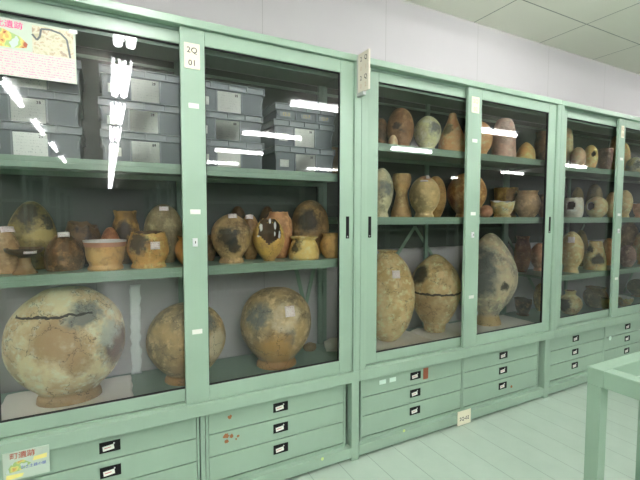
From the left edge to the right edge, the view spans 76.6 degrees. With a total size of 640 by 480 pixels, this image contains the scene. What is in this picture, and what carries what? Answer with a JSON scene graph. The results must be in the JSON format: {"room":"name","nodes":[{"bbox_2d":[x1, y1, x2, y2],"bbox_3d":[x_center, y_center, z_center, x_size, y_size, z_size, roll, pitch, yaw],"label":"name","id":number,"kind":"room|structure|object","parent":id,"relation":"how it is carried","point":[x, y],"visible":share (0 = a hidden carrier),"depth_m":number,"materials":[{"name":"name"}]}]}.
{"room":"museum storage room","nodes":[
{"label":"museum storage room","id":0,"kind":"room"},
{"bbox_2d":[0,0,639,393],"bbox_3d":[2.183,-0.306,3.924,22.000,2.975,0.120,-2,4,-28],"label":"wall","id":1,"kind":"structure","parent":0,"point":[402,32],"depth_m":2.83,"materials":[{"name":"white paint"}]},
{"bbox_2d":[285,376,639,479],"bbox_3d":[7.893,1.856,-6.875,22.000,0.100,24.500,-2,4,-28],"label":"floor","id":2,"kind":"structure","parent":0,"point":[539,438],"depth_m":2.46,"materials":[{"name":"plastic"}]},
{"bbox_2d":[0,0,360,479],"bbox_3d":[-0.678,0.142,2.080,1.798,2.283,0.481,-2,4,-28],"label":"display cabinet","id":3,"kind":"object","parent":2,"relation":"on","point":[233,418],"depth_m":2.02,"materials":[{"name":"green metal"}]},
{"bbox_2d":[0,226,19,273],"bbox_3d":[-1.331,0.039,1.713,0.116,0.198,0.116,-2,4,-28],"label":"pot","id":4,"kind":"object","parent":3,"relation":"on","point":[8,263],"visible":0.82,"depth_m":1.68,"materials":[{"name":"brown ceramic"}]},
{"bbox_2d":[3,247,43,274],"bbox_3d":[-1.225,0.086,1.681,0.137,0.108,0.150,-2,4,-28],"label":"dish","id":5,"kind":"object","parent":3,"relation":"on","point":[25,267],"visible":1,"depth_m":1.66,"materials":[{"name":"ceramic"}]},
{"bbox_2d":[2,444,49,479],"bbox_3d":[-1.157,0.880,1.599,0.150,0.112,0.003,-2,4,-28],"label":"map poster","id":6,"kind":"object","parent":3,"relation":"attached to","point":[20,464],"visible":1,"depth_m":1.60,"materials":[{"name":"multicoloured paper"}]},
{"bbox_2d":[7,201,57,269],"bbox_3d":[-1.331,-0.025,1.873,0.219,0.309,0.175,-2,4,-28],"label":"pot","id":7,"kind":"object","parent":3,"relation":"on","point":[33,225],"visible":0.69,"depth_m":1.82,"materials":[{"name":"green ceramic"}]},
{"bbox_2d":[0,17,76,83],"bbox_3d":[-1.171,-0.736,1.551,0.422,0.214,0.003,-2,4,-28],"label":"map poster","id":8,"kind":"object","parent":3,"relation":"attached to","point":[27,49],"visible":1,"depth_m":1.58,"materials":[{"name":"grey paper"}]},
{"bbox_2d":[0,120,85,158],"bbox_3d":[-1.246,-0.415,1.782,0.366,0.136,0.334,-2,4,-28],"label":"crate","id":9,"kind":"object","parent":3,"relation":"on","point":[16,137],"visible":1,"depth_m":1.66,"materials":[{"name":"grey plastic"}]},
{"bbox_2d":[0,84,83,126],"bbox_3d":[-1.252,-0.552,1.776,0.366,0.136,0.334,-2,4,-28],"label":"crate","id":10,"kind":"object","parent":9,"relation":"on","point":[24,104],"visible":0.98,"depth_m":1.66,"materials":[{"name":"grey plastic"}]},
{"bbox_2d":[0,60,84,104],"bbox_3d":[-1.242,-0.689,1.766,0.366,0.136,0.334,-2,4,-28],"label":"crate","id":11,"kind":"object","parent":10,"relation":"on","point":[77,88],"visible":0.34,"depth_m":1.67,"materials":[{"name":"grey plastic"}]},
{"bbox_2d":[44,232,84,271],"bbox_3d":[-1.141,0.048,1.813,0.156,0.171,0.155,-2,4,-28],"label":"pot","id":12,"kind":"object","parent":3,"relation":"on","point":[63,252],"visible":1,"depth_m":1.76,"materials":[{"name":"brown ceramic"}]},
{"bbox_2d":[1,375,133,419],"bbox_3d":[-1.164,0.735,1.886,0.538,0.007,0.382,-2,4,-28],"label":"cloth","id":13,"kind":"object","parent":3,"relation":"on","point":[20,404],"visible":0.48,"depth_m":1.87,"materials":[{"name":"white fabric"}]},
{"bbox_2d":[1,286,125,407],"bbox_3d":[-1.167,0.474,1.873,0.484,0.518,0.372,-2,4,-28],"label":"jar","id":14,"kind":"object","parent":13,"relation":"on","point":[61,343],"visible":1,"depth_m":1.75,"materials":[{"name":"beige ceramic"}]},
{"bbox_2d":[65,220,100,265],"bbox_3d":[-1.149,0.014,1.975,0.167,0.219,0.164,-2,4,-28],"label":"pot","id":15,"kind":"object","parent":3,"relation":"on","point":[84,230],"visible":0.43,"depth_m":1.92,"materials":[{"name":"black ceramic"}]},
{"bbox_2d":[82,239,125,270],"bbox_3d":[-0.970,0.065,1.832,0.176,0.133,0.176,-2,4,-28],"label":"bowl","id":16,"kind":"object","parent":3,"relation":"on","point":[101,254],"visible":1,"depth_m":1.77,"materials":[{"name":"ceramic"}]},
{"bbox_2d":[101,227,122,262],"bbox_3d":[-1.011,0.031,1.956,0.108,0.187,0.106,-2,4,-28],"label":"pot","id":17,"kind":"object","parent":3,"relation":"on","point":[109,233],"visible":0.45,"depth_m":1.93,"materials":[{"name":"ceramic"}]},
{"bbox_2d":[112,210,139,263],"bbox_3d":[-0.992,-0.017,2.071,0.136,0.270,0.137,-2,4,-28],"label":"jar","id":18,"kind":"object","parent":3,"relation":"on","point":[125,222],"visible":0.64,"depth_m":2.02,"materials":[{"name":"ceramic"}]},
{"bbox_2d":[100,129,180,163],"bbox_3d":[-0.865,-0.425,1.983,0.366,0.137,0.334,-2,4,-28],"label":"crate","id":19,"kind":"object","parent":3,"relation":"on","point":[117,145],"visible":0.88,"depth_m":1.83,"materials":[{"name":"grey plastic"}]},
{"bbox_2d":[98,96,180,135],"bbox_3d":[-0.870,-0.562,1.977,0.366,0.137,0.334,-2,4,-28],"label":"crate","id":20,"kind":"object","parent":19,"relation":"on","point":[114,113],"visible":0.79,"depth_m":1.83,"materials":[{"name":"grey plastic"}]},
{"bbox_2d":[98,63,179,105],"bbox_3d":[-0.861,-0.699,1.966,0.366,0.137,0.334,-2,4,-28],"label":"crate","id":21,"kind":"object","parent":20,"relation":"on","point":[118,82],"visible":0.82,"depth_m":1.82,"materials":[{"name":"grey plastic"}]},
{"bbox_2d":[127,231,168,268],"bbox_3d":[-0.812,0.043,1.919,0.183,0.169,0.194,-2,4,-28],"label":"pot","id":22,"kind":"object","parent":3,"relation":"on","point":[145,249],"visible":1,"depth_m":1.85,"materials":[{"name":"orange ceramic"}]},
{"bbox_2d":[143,204,181,262],"bbox_3d":[-0.811,-0.035,2.108,0.195,0.303,0.189,-2,4,-28],"label":"pot","id":23,"kind":"object","parent":3,"relation":"on","point":[162,217],"visible":0.7,"depth_m":2.04,"materials":[{"name":"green ceramic"}]},
{"bbox_2d":[0,253,337,288],"bbox_3d":[-0.690,0.140,2.103,1.798,0.046,0.380,-2,4,-28],"label":"shelf","id":24,"kind":"object","parent":3,"relation":"attached to","point":[43,277],"depth_m":1.85,"materials":[{"name":"green metal"}]},
{"bbox_2d":[0,154,337,186],"bbox_3d":[-0.690,-0.339,2.075,1.798,0.046,0.380,-2,4,-28],"label":"shelf","id":25,"kind":"object","parent":3,"relation":"attached to","point":[9,163],"depth_m":1.97,"materials":[{"name":"green metal"}]},
{"bbox_2d":[175,236,182,263],"bbox_3d":[-0.659,0.050,2.048,0.141,0.141,0.142,-2,4,-28],"label":"jar","id":26,"kind":"object","parent":3,"relation":"on","point":[179,245],"visible":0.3,"depth_m":2.00,"materials":[{"name":"orange ceramic"}]},
{"bbox_2d":[146,302,225,385],"bbox_3d":[-0.694,0.526,2.123,0.401,0.398,0.372,-2,4,-28],"label":"jar","id":27,"kind":"object","parent":3,"relation":"on","point":[165,333],"visible":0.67,"depth_m":1.99,"materials":[{"name":"beige ceramic"}]},
{"bbox_2d":[208,235,215,260],"bbox_3d":[-0.593,0.042,2.194,0.058,0.141,0.058,-2,4,-32],"label":"jar","id":28,"kind":"object","parent":3,"relation":"on","point":[211,251],"visible":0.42,"depth_m":2.17,"materials":[{"name":"brown ceramic"}]},
{"bbox_2d":[211,214,250,263],"bbox_3d":[-0.463,-0.010,2.115,0.206,0.253,0.206,-2,4,-28],"label":"jar","id":29,"kind":"object","parent":3,"relation":"on","point":[230,234],"visible":1,"depth_m":2.04,"materials":[{"name":"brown ceramic"}]},
{"bbox_2d":[206,138,264,168],"bbox_3d":[-0.526,-0.435,2.161,0.366,0.136,0.334,-2,4,-28],"label":"crate","id":30,"kind":"object","parent":3,"relation":"on","point":[220,153],"visible":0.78,"depth_m":2.03,"materials":[{"name":"grey plastic"}]},
{"bbox_2d":[206,110,262,142],"bbox_3d":[-0.531,-0.572,2.155,0.366,0.137,0.334,-2,4,-28],"label":"crate","id":31,"kind":"object","parent":30,"relation":"on","point":[222,125],"visible":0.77,"depth_m":2.03,"materials":[{"name":"grey plastic"}]},
{"bbox_2d":[206,80,264,115],"bbox_3d":[-0.522,-0.709,2.145,0.366,0.136,0.334,-2,4,-28],"label":"crate","id":32,"kind":"object","parent":31,"relation":"on","point":[225,97],"visible":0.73,"depth_m":2.02,"materials":[{"name":"grey plastic"}]},
{"bbox_2d":[231,206,245,257],"bbox_3d":[-0.476,-0.047,2.354,0.112,0.300,0.113,-2,4,-28],"label":"pot","id":33,"kind":"object","parent":3,"relation":"on","point":[238,210],"visible":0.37,"depth_m":2.32,"materials":[{"name":"black ceramic"}]},
{"bbox_2d":[243,214,257,259],"bbox_3d":[-0.392,-0.019,2.278,0.110,0.253,0.110,-2,4,-28],"label":"pot","id":34,"kind":"object","parent":3,"relation":"on","point":[251,253],"visible":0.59,"depth_m":2.24,"materials":[{"name":"brown ceramic"}]},
{"bbox_2d":[259,206,272,221],"bbox_3d":[-0.317,-0.053,2.441,0.109,0.302,0.109,0,3,3],"label":"pot","id":35,"kind":"object","parent":3,"relation":"on","point":[264,214],"visible":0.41,"depth_m":2.40,"materials":[{"name":"black ceramic"}]},
{"bbox_2d":[253,218,284,260],"bbox_3d":[-0.277,-0.003,2.196,0.171,0.231,0.172,0,3,-8],"label":"jar","id":36,"kind":"object","parent":3,"relation":"on","point":[268,234],"visible":1,"depth_m":2.16,"materials":[{"name":"yellow ceramic"}]},
{"bbox_2d":[240,287,310,369],"bbox_3d":[-0.253,0.492,2.336,0.412,0.444,0.393,-2,4,-28],"label":"jar","id":37,"kind":"object","parent":3,"relation":"on","point":[275,322],"visible":1,"depth_m":2.19,"materials":[{"name":"ceramic"}]},
{"bbox_2d":[266,211,292,257],"bbox_3d":[-0.242,-0.032,2.366,0.164,0.268,0.163,-2,4,-28],"label":"jar","id":38,"kind":"object","parent":3,"relation":"on","point":[283,218],"visible":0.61,"depth_m":2.31,"materials":[{"name":"ceramic"}]},
{"bbox_2d":[262,144,334,172],"bbox_3d":[-0.152,-0.446,2.358,0.366,0.137,0.334,-2,4,-28],"label":"crate","id":39,"kind":"object","parent":3,"relation":"on","point":[274,157],"visible":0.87,"depth_m":2.21,"materials":[{"name":"grey plastic"}]},
{"bbox_2d":[261,118,334,148],"bbox_3d":[-0.157,-0.583,2.352,0.366,0.136,0.334,-2,4,-28],"label":"crate","id":40,"kind":"object","parent":39,"relation":"on","point":[278,131],"visible":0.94,"depth_m":2.21,"materials":[{"name":"grey plastic"}]},
{"bbox_2d":[261,102,335,124],"bbox_3d":[-0.147,-0.693,2.343,0.366,0.081,0.334,-2,4,-28],"label":"crate","id":41,"kind":"object","parent":40,"relation":"on","point":[280,110],"visible":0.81,"depth_m":2.20,"materials":[{"name":"grey plastic"}]},
{"bbox_2d":[288,236,318,259],"bbox_3d":[-0.092,0.042,2.302,0.177,0.129,0.176,-2,4,-28],"label":"pot","id":42,"kind":"object","parent":3,"relation":"on","point":[301,247],"visible":1,"depth_m":2.24,"materials":[{"name":"yellow ceramic"}]},
{"bbox_2d":[292,200,328,254],"bbox_3d":[-0.061,-0.076,2.501,0.236,0.341,0.230,-2,4,-28],"label":"pot","id":43,"kind":"object","parent":3,"relation":"on","point":[309,218],"visible":0.76,"depth_m":2.41,"materials":[{"name":"brown ceramic"}]},
{"bbox_2d":[320,232,337,257],"bbox_3d":[0.067,0.031,2.361,0.137,0.145,0.136,-2,4,-28],"label":"jar","id":44,"kind":"object","parent":3,"relation":"on","point":[329,241],"visible":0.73,"depth_m":2.31,"materials":[{"name":"ceramic"}]},
{"bbox_2d":[324,337,336,351],"bbox_3d":[0.088,0.663,2.582,0.119,0.075,0.108,1,3,12],"label":"fragment","id":45,"kind":"object","parent":3,"relation":"in","point":[330,344],"visible":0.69,"depth_m":2.54,"materials":[{"name":"beige ceramic"}]},
{"bbox_2d":[332,147,337,173],"bbox_3d":[0.033,-0.472,2.504,0.068,0.171,0.222,-2,4,-28],"label":"cardboard box","id":46,"kind":"object","parent":3,"relation":"on","point":[335,160],"visible":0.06,"depth_m":2.41,"materials":[{"name":"brown"}]},
{"bbox_2d":[357,49,369,96],"bbox_3d":[0.235,-0.891,2.169,0.024,0.223,0.104,-2,4,-28],"label":"sign","id":47,"kind":"object","parent":3,"relation":"attached to","point":[363,59],"visible":1,"depth_m":2.17,"materials":[{"name":"beige paper"}]},
{"bbox_2d":[322,58,561,454],"bbox_3d":[0.916,0.097,2.914,1.798,2.283,0.481,-2,4,-28],"label":"display cabinet","id":48,"kind":"object","parent":2,"relation":"on","point":[407,392],"visible":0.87,"depth_m":2.72,"materials":[{"name":"green metal"}]},
{"bbox_2d":[378,118,387,143],"bbox_3d":[0.415,-0.711,2.753,0.107,0.232,0.107,0,3,0],"label":"jar","id":49,"kind":"object","parent":48,"relation":"on","point":[382,129],"visible":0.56,"depth_m":2.71,"materials":[{"name":"brown ceramic"}]},
{"bbox_2d":[378,168,393,216],"bbox_3d":[0.389,-0.300,2.565,0.146,0.309,0.144,-2,4,-28],"label":"pot","id":50,"kind":"object","parent":48,"relation":"on","point":[385,183],"visible":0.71,"depth_m":2.51,"materials":[{"name":"ceramic"}]},
{"bbox_2d":[387,108,413,145],"bbox_3d":[0.527,-0.727,2.661,0.176,0.275,0.175,-2,4,-28],"label":"pot","id":51,"kind":"object","parent":48,"relation":"on","point":[400,124],"visible":0.86,"depth_m":2.60,"materials":[{"name":"ceramic"}]},
{"bbox_2d":[391,173,411,216],"bbox_3d":[0.567,-0.310,2.824,0.144,0.300,0.144,-2,4,-28],"label":"vase","id":52,"kind":"object","parent":48,"relation":"on","point":[401,181],"visible":1,"depth_m":2.78,"materials":[{"name":"beige ceramic"}]},
{"bbox_2d":[376,330,433,350],"bbox_3d":[0.440,0.676,2.722,0.636,0.035,0.383,-2,4,-28],"label":"cloth","id":53,"kind":"object","parent":48,"relation":"on","point":[407,338],"visible":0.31,"depth_m":2.68,"materials":[{"name":"white fabric"}]},
{"bbox_2d":[377,249,414,341],"bbox_3d":[0.447,0.365,2.703,0.357,0.599,0.362,-2,4,-28],"label":"jar","id":54,"kind":"object","parent":53,"relation":"on","point":[395,283],"visible":0.77,"depth_m":2.56,"materials":[{"name":"ceramic"}]},
{"bbox_2d":[409,175,439,216],"bbox_3d":[0.698,-0.290,2.706,0.199,0.274,0.196,-2,4,-28],"label":"pot","id":55,"kind":"object","parent":48,"relation":"on","point":[424,194],"visible":0.99,"depth_m":2.64,"materials":[{"name":"ceramic"}]},
{"bbox_2d":[414,116,440,148],"bbox_3d":[0.722,-0.712,2.727,0.177,0.239,0.179,-2,4,-28],"label":"pot","id":56,"kind":"object","parent":48,"relation":"on","point":[427,131],"visible":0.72,"depth_m":2.66,"materials":[{"name":"ceramic"}]},
{"bbox_2d":[410,323,460,339],"bbox_3d":[0.908,0.665,2.960,0.409,0.031,0.312,-2,4,-28],"label":"cloth","id":57,"kind":"object","parent":48,"relation":"on","point":[451,330],"visible":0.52,"depth_m":2.90,"materials":[{"name":"white fabric"}]},
{"bbox_2d":[412,254,460,332],"bbox_3d":[0.824,0.376,2.913,0.355,0.553,0.355,-2,4,-28],"label":"jar","id":58,"kind":"object","parent":57,"relation":"on","point":[437,284],"visible":0.91,"depth_m":2.79,"materials":[{"name":"ceramic"}]},
{"bbox_2d":[328,217,542,224],"bbox_3d":[0.905,-0.142,2.923,1.798,0.046,0.380,-2,4,-28],"label":"shelf","id":59,"kind":"object","parent":48,"relation":"attached to","point":[332,220],"depth_m":2.70,"materials":[{"name":"green metal"}]},
{"bbox_2d":[432,176,445,216],"bbox_3d":[0.859,-0.323,3.017,0.152,0.305,0.154,-2,4,-28],"label":"pot","id":60,"kind":"object","parent":48,"relation":"on","point":[438,211],"visible":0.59,"depth_m":2.96,"materials":[{"name":"ceramic"}]},
{"bbox_2d":[334,143,544,170],"bbox_3d":[0.905,-0.579,2.898,1.798,0.046,0.380,-2,4,-28],"label":"shelf","id":61,"kind":"object","parent":48,"relation":"attached to","point":[388,154],"depth_m":2.91,"materials":[{"name":"green metal"}]},
{"bbox_2d":[438,113,464,151],"bbox_3d":[0.924,-0.742,2.831,0.193,0.286,0.192,-2,4,-28],"label":"pot","id":62,"kind":"object","parent":48,"relation":"on","point":[452,137],"visible":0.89,"depth_m":2.77,"materials":[{"name":"ceramic"}]},
{"bbox_2d":[447,173,486,216],"bbox_3d":[1.108,-0.340,3.074,0.280,0.333,0.284,-2,4,-28],"label":"jar","id":63,"kind":"object","parent":48,"relation":"on","point":[455,191],"visible":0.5,"depth_m":3.00,"materials":[{"name":"orange ceramic"}]},
{"bbox_2d":[480,205,492,216],"bbox_3d":[1.191,-0.207,2.909,0.091,0.087,0.095,-2,4,-28],"label":"pot","id":64,"kind":"object","parent":48,"relation":"on","point":[486,210],"visible":0.88,"depth_m":2.88,"materials":[{"name":"ceramic"}]},
{"bbox_2d":[481,122,492,153],"bbox_3d":[1.177,-0.735,2.976,0.172,0.258,0.172,-2,4,-28],"label":"pot","id":65,"kind":"object","parent":48,"relation":"on","point":[486,131],"visible":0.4,"depth_m":2.90,"materials":[{"name":"ceramic"}]},
{"bbox_2d":[450,315,533,332],"bbox_3d":[1.386,0.659,3.212,0.644,0.014,0.367,-2,4,-28],"label":"cloth","id":66,"kind":"object","parent":48,"relation":"on","point":[506,321],"visible":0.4,"depth_m":3.18,"materials":[{"name":"white fabric"}]},
{"bbox_2d":[477,233,517,326],"bbox_3d":[1.326,0.302,3.165,0.432,0.709,0.376,-2,4,-28],"label":"jar","id":67,"kind":"object","parent":66,"relation":"on","point":[497,268],"visible":0.79,"depth_m":3.03,"materials":[{"name":"ceramic"}]},
{"bbox_2d":[491,201,514,216],"bbox_3d":[1.370,-0.235,3.047,0.168,0.128,0.171,-1,4,-24],"label":"bowl","id":68,"kind":"object","parent":48,"relation":"on","point":[500,208],"visible":0.98,"depth_m":2.99,"materials":[{"name":"ceramic"}]},
{"bbox_2d":[491,118,515,156],"bbox_3d":[1.395,-0.768,3.077,0.180,0.312,0.180,-2,4,-28],"label":"pot","id":69,"kind":"object","parent":48,"relation":"on","point":[504,133],"visible":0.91,"depth_m":3.01,"materials":[{"name":"ceramic"}]},
{"bbox_2d":[494,187,517,216],"bbox_3d":[1.537,-0.311,3.355,0.185,0.244,0.184,-2,4,-28],"label":"bowl","id":70,"kind":"object","parent":48,"relation":"on","point":[501,193],"visible":0.44,"depth_m":3.28,"materials":[{"name":"ceramic"}]},
{"bbox_2d":[516,142,535,158],"bbox_3d":[1.598,-0.688,3.148,0.139,0.145,0.138,-2,4,-28],"label":"pot","id":71,"kind":"object","parent":48,"relation":"on","point":[526,150],"visible":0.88,"depth_m":3.10,"materials":[{"name":"orange ceramic"}]},
{"bbox_2d":[514,190,540,216],"bbox_3d":[1.632,-0.284,3.189,0.193,0.209,0.193,-1,4,-24],"label":"jar","id":72,"kind":"object","parent":48,"relation":"on","point":[527,202],"visible":0.99,"depth_m":3.12,"materials":[{"name":"ceramic"}]},
{"bbox_2d":[504,100,639,392],"bbox_3d":[2.511,0.051,3.748,1.798,2.283,0.481,-2,4,-28],"label":"display cabinet","id":73,"kind":"object","parent":2,"relation":"on","point":[583,339],"visible":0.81,"depth_m":3.54,"materials":[{"name":"green metal"}]},
{"bbox_2d":[514,236,530,271],"bbox_3d":[1.751,0.120,3.507,0.135,0.312,0.131,0,3,4],"label":"jar","id":74,"kind":"object","parent":73,"relation":"on","point":[522,251],"visible":0.95,"depth_m":3.46,"materials":[{"name":"ceramic"}]},
{"bbox_2d":[514,297,531,315],"bbox_3d":[1.759,0.576,3.515,0.139,0.147,0.139,-2,4,-28],"label":"bowl","id":75,"kind":"object","parent":73,"relation":"on","point":[523,305],"visible":1,"depth_m":3.48,"materials":[{"name":"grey ceramic"}]},
{"bbox_2d":[531,243,541,270],"bbox_3d":[1.940,0.149,3.585,0.147,0.245,0.149,-2,4,-28],"label":"jar","id":76,"kind":"object","parent":73,"relation":"on","point":[536,251],"visible":0.69,"depth_m":3.55,"materials":[{"name":"ceramic"}]},
{"bbox_2d":[533,283,540,310],"bbox_3d":[2.001,0.515,3.660,0.133,0.254,0.136,-2,4,-28],"label":"jar","id":77,"kind":"object","parent":73,"relation":"on","point":[537,292],"visible":0.35,"depth_m":3.64,"materials":[{"name":"ceramic"}]},
{"bbox_2d":[534,131,545,159],"bbox_3d":[1.880,-0.775,3.443,0.115,0.286,0.112,0,3,0],"label":"jar","id":78,"kind":"object","parent":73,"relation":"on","point":[540,141],"visible":0.63,"depth_m":3.40,"materials":[{"name":"brown ceramic"}]},
{"bbox_2d":[566,128,572,164],"bbox_3d":[2.162,-0.798,3.552,0.106,0.361,0.106,-2,4,-28],"label":"pot","id":79,"kind":"object","parent":73,"relation":"on","point":[569,139],"visible":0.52,"depth_m":3.51,"materials":[{"name":"beige ceramic"}]},
{"bbox_2d":[560,289,582,314],"bbox_3d":[2.196,0.544,3.562,0.184,0.207,0.187,-2,4,-28],"label":"jar","id":80,"kind":"object","parent":73,"relation":"on","point":[571,304],"visible":0.93,"depth_m":3.51,"materials":[{"name":"beige ceramic"}]},
{"bbox_2d":[562,232,583,272],"bbox_3d":[2.170,0.102,3.499,0.186,0.350,0.184,-2,4,-28],"label":"pot","id":81,"kind":"object","parent":73,"relation":"on","point":[573,246],"visible":0.94,"depth_m":3.44,"materials":[{"name":"beige ceramic"}]},
{"bbox_2d":[564,197,583,216],"bbox_3d":[2.155,-0.276,3.447,0.154,0.166,0.150,-2,4,-28],"label":"square pot","id":82,"kind":"object","parent":73,"relation":"on","point":[573,207],"visible":0.94,"depth_m":3.39,"materials":[{"name":"ceramic"}]},
{"bbox_2d":[508,165,639,181],"bbox_3d":[2.500,-0.604,3.734,1.798,0.046,0.380,-2,4,-28],"label":"shelf","id":83,"kind":"object","parent":73,"relation":"attached to","point":[572,173],"depth_m":3.63,"materials":[{"name":"green metal"}]},
{"bbox_2d":[571,187,583,199],"bbox_3d":[2.426,-0.357,3.823,0.104,0.285,0.103,-2,4,-28],"label":"pot","id":84,"kind":"object","parent":73,"relation":"on","point":[577,192],"visible":0.47,"depth_m":3.79,"materials":[{"name":"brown ceramic"}]},
{"bbox_2d":[570,147,585,166],"bbox_3d":[2.192,-0.701,3.447,0.115,0.178,0.116,0,3,2],"label":"round pot","id":85,"kind":"object","parent":73,"relation":"on","point":[578,155],"visible":0.84,"depth_m":3.41,"materials":[{"name":"ceramic"}]},
{"bbox_2d":[518,263,639,280],"bbox_3d":[2.498,0.284,3.784,1.798,0.046,0.380,-2,4,-28],"label":"shelf","id":86,"kind":"object","parent":73,"relation":"attached to","point":[583,273],"depth_m":3.51,"materials":[{"name":"green metal"}]},
{"bbox_2d":[577,230,587,266],"bbox_3d":[2.516,0.078,3.918,0.123,0.350,0.122,-2,4,-28],"label":"pot","id":87,"kind":"object","parent":73,"relation":"on","point":[581,233],"visible":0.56,"depth_m":3.87,"materials":[{"name":"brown ceramic"}]},
{"bbox_2d":[584,145,597,167],"bbox_3d":[2.398,-0.730,3.594,0.114,0.221,0.114,1,3,8],"label":"pot","id":88,"kind":"object","parent":73,"relation":"on","point":[591,151],"visible":0.74,"depth_m":3.56,"materials":[{"name":"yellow ceramic"}]},
{"bbox_2d":[586,184,602,216],"bbox_3d":[2.684,-0.385,3.968,0.138,0.325,0.138,-2,4,-28],"label":"pot","id":89,"kind":"object","parent":73,"relation":"on","point":[594,190],"visible":0.52,"depth_m":3.92,"materials":[{"name":"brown ceramic"}]},
{"bbox_2d":[583,240,606,270],"bbox_3d":[2.493,0.137,3.671,0.180,0.261,0.180,-2,4,-28],"label":"pot","id":90,"kind":"object","parent":73,"relation":"on","point":[595,256],"visible":1,"depth_m":3.61,"materials":[{"name":"beige ceramic"}]},
{"bbox_2d":[582,285,608,307],"bbox_3d":[2.607,0.538,3.837,0.214,0.190,0.211,-2,4,-28],"label":"jar","id":91,"kind":"object","parent":73,"relation":"on","point":[591,296],"visible":0.86,"depth_m":3.78,"materials":[{"name":"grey ceramic"}]},
{"bbox_2d":[585,196,608,216],"bbox_3d":[2.470,-0.296,3.623,0.179,0.186,0.176,-2,4,-28],"label":"pot","id":92,"kind":"object","parent":73,"relation":"on","point":[597,206],"visible":0.98,"depth_m":3.57,"materials":[{"name":"beige ceramic"}]},
{"bbox_2d":[563,217,639,222],"bbox_3d":[2.499,-0.187,3.757,1.798,0.046,0.380,-2,4,-28],"label":"shelf","id":93,"kind":"object","parent":73,"relation":"attached to","point":[566,219],"depth_m":3.47,"materials":[{"name":"green metal"}]},
{"bbox_2d":[597,148,612,168],"bbox_3d":[2.611,-0.731,3.717,0.121,0.208,0.120,-2,4,-28],"label":"jar","id":94,"kind":"object","parent":73,"relation":"on","point":[605,155],"visible":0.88,"depth_m":3.67,"materials":[{"name":"ceramic"}]},
{"bbox_2d":[603,238,611,264],"bbox_3d":[2.849,0.114,4.004,0.121,0.269,0.120,-2,4,-28],"label":"jar","id":95,"kind":"object","parent":73,"relation":"on","point":[607,244],"visible":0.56,"depth_m":3.97,"materials":[{"name":"ceramic"}]},
{"bbox_2d":[606,192,613,216],"bbox_3d":[2.794,-0.338,3.881,0.110,0.242,0.107,-2,4,-28],"label":"round pot","id":96,"kind":"object","parent":73,"relation":"on","point":[610,198],"visible":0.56,"depth_m":3.85,"materials":[{"name":"ceramic"}]},
{"bbox_2d":[609,136,615,169],"bbox_3d":[2.989,-0.850,4.106,0.123,0.403,0.125,-2,4,-28],"label":"jar","id":97,"kind":"object","parent":73,"relation":"on","point":[613,141],"visible":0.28,"depth_m":4.07,"materials":[{"name":"beige ceramic"}]},
{"bbox_2d":[618,295,633,305],"bbox_3d":[2.918,0.584,3.882,0.136,0.094,0.138,-2,4,-28],"label":"bowl","id":98,"kind":"object","parent":73,"relation":"on","point":[623,300],"visible":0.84,"depth_m":3.85,"materials":[{"name":"ceramic"}]},
{"bbox_2d":[622,190,632,216],"bbox_3d":[2.971,-0.354,3.949,0.122,0.266,0.123,0,3,-5],"label":"round pot","id":99,"kind":"object","parent":73,"relation":"on","point":[627,203],"visible":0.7,"depth_m":3.90,"materials":[{"name":"beige ceramic"}]},
{"bbox_2d":[624,143,630,170],"bbox_3d":[2.986,-0.797,3.986,0.110,0.311,0.110,0,3,5],"label":"round pot","id":100,"kind":"object","parent":73,"relation":"on","point":[627,156],"visible":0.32,"depth_m":3.94,"materials":[{"name":"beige ceramic"}]},
{"bbox_2d":[620,245,636,266],"bbox_3d":[2.948,0.152,3.887,0.143,0.208,0.145,-2,4,-28],"label":"pot","id":101,"kind":"object","parent":73,"relation":"on","point":[628,254],"visible":0.92,"depth_m":3.84,"materials":[{"name":"ceramic"}]},
{"bbox_2d":[620,222,638,248],"bbox_3d":[3.241,0.022,4.265,0.196,0.424,0.190,-2,4,-28],"label":"jar","id":102,"kind":"object","parent":73,"relation":"on","point":[629,230],"visible":0.56,"depth_m":4.20,"materials":[{"name":"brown ceramic"}]},
{"bbox_2d":[626,157,639,171],"bbox_3d":[3.001,-0.712,3.859,0.143,0.155,0.146,-2,4,-31],"label":"round pot","id":103,"kind":"object","parent":73,"relation":"on","point":[633,165],"visible":0.84,"depth_m":3.82,"materials":[{"name":"ceramic"}]},
{"bbox_2d":[633,233,639,263],"bbox_3d":[3.262,0.078,4.083,0.173,0.334,0.172,-2,4,-28],"label":"jar","id":104,"kind":"object","parent":73,"relation":"on","point":[636,244],"visible":0.81,"depth_m":4.07,"materials":[{"name":"orange ceramic"}]},
{"bbox_2d":[584,351,639,479],"bbox_3d":[1.251,0.890,1.156,0.392,0.900,0.750,-2,4,-28],"label":"table","id":105,"kind":"object","parent":2,"relation":"on","point":[619,375],"visible":1,"depth_m":1.36,"materials":[{"name":"green paint"}]},
{"bbox_2d":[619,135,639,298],"bbox_3d":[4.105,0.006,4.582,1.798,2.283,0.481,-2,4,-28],"label":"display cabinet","id":106,"kind":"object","parent":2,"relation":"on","point":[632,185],"visible":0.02,"depth_m":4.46,"materials":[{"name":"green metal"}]},
{"bbox_2d":[626,279,639,296],"bbox_3d":[3.419,0.512,4.358,0.201,0.185,0.201,-2,4,-28],"label":"jar","id":107,"kind":"object","parent":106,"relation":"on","point":[633,286],"visible":1,"depth_m":4.32,"materials":[{"name":"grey ceramic"}]},
{"bbox_2d":[404,0,639,74],"bbox_3d":[7.897,-1.214,-7.050,22.000,0.100,24.500,-2,4,-28],"label":"ceiling","id":108,"kind":"structure","parent":0,"point":[603,31],"depth_m":3.25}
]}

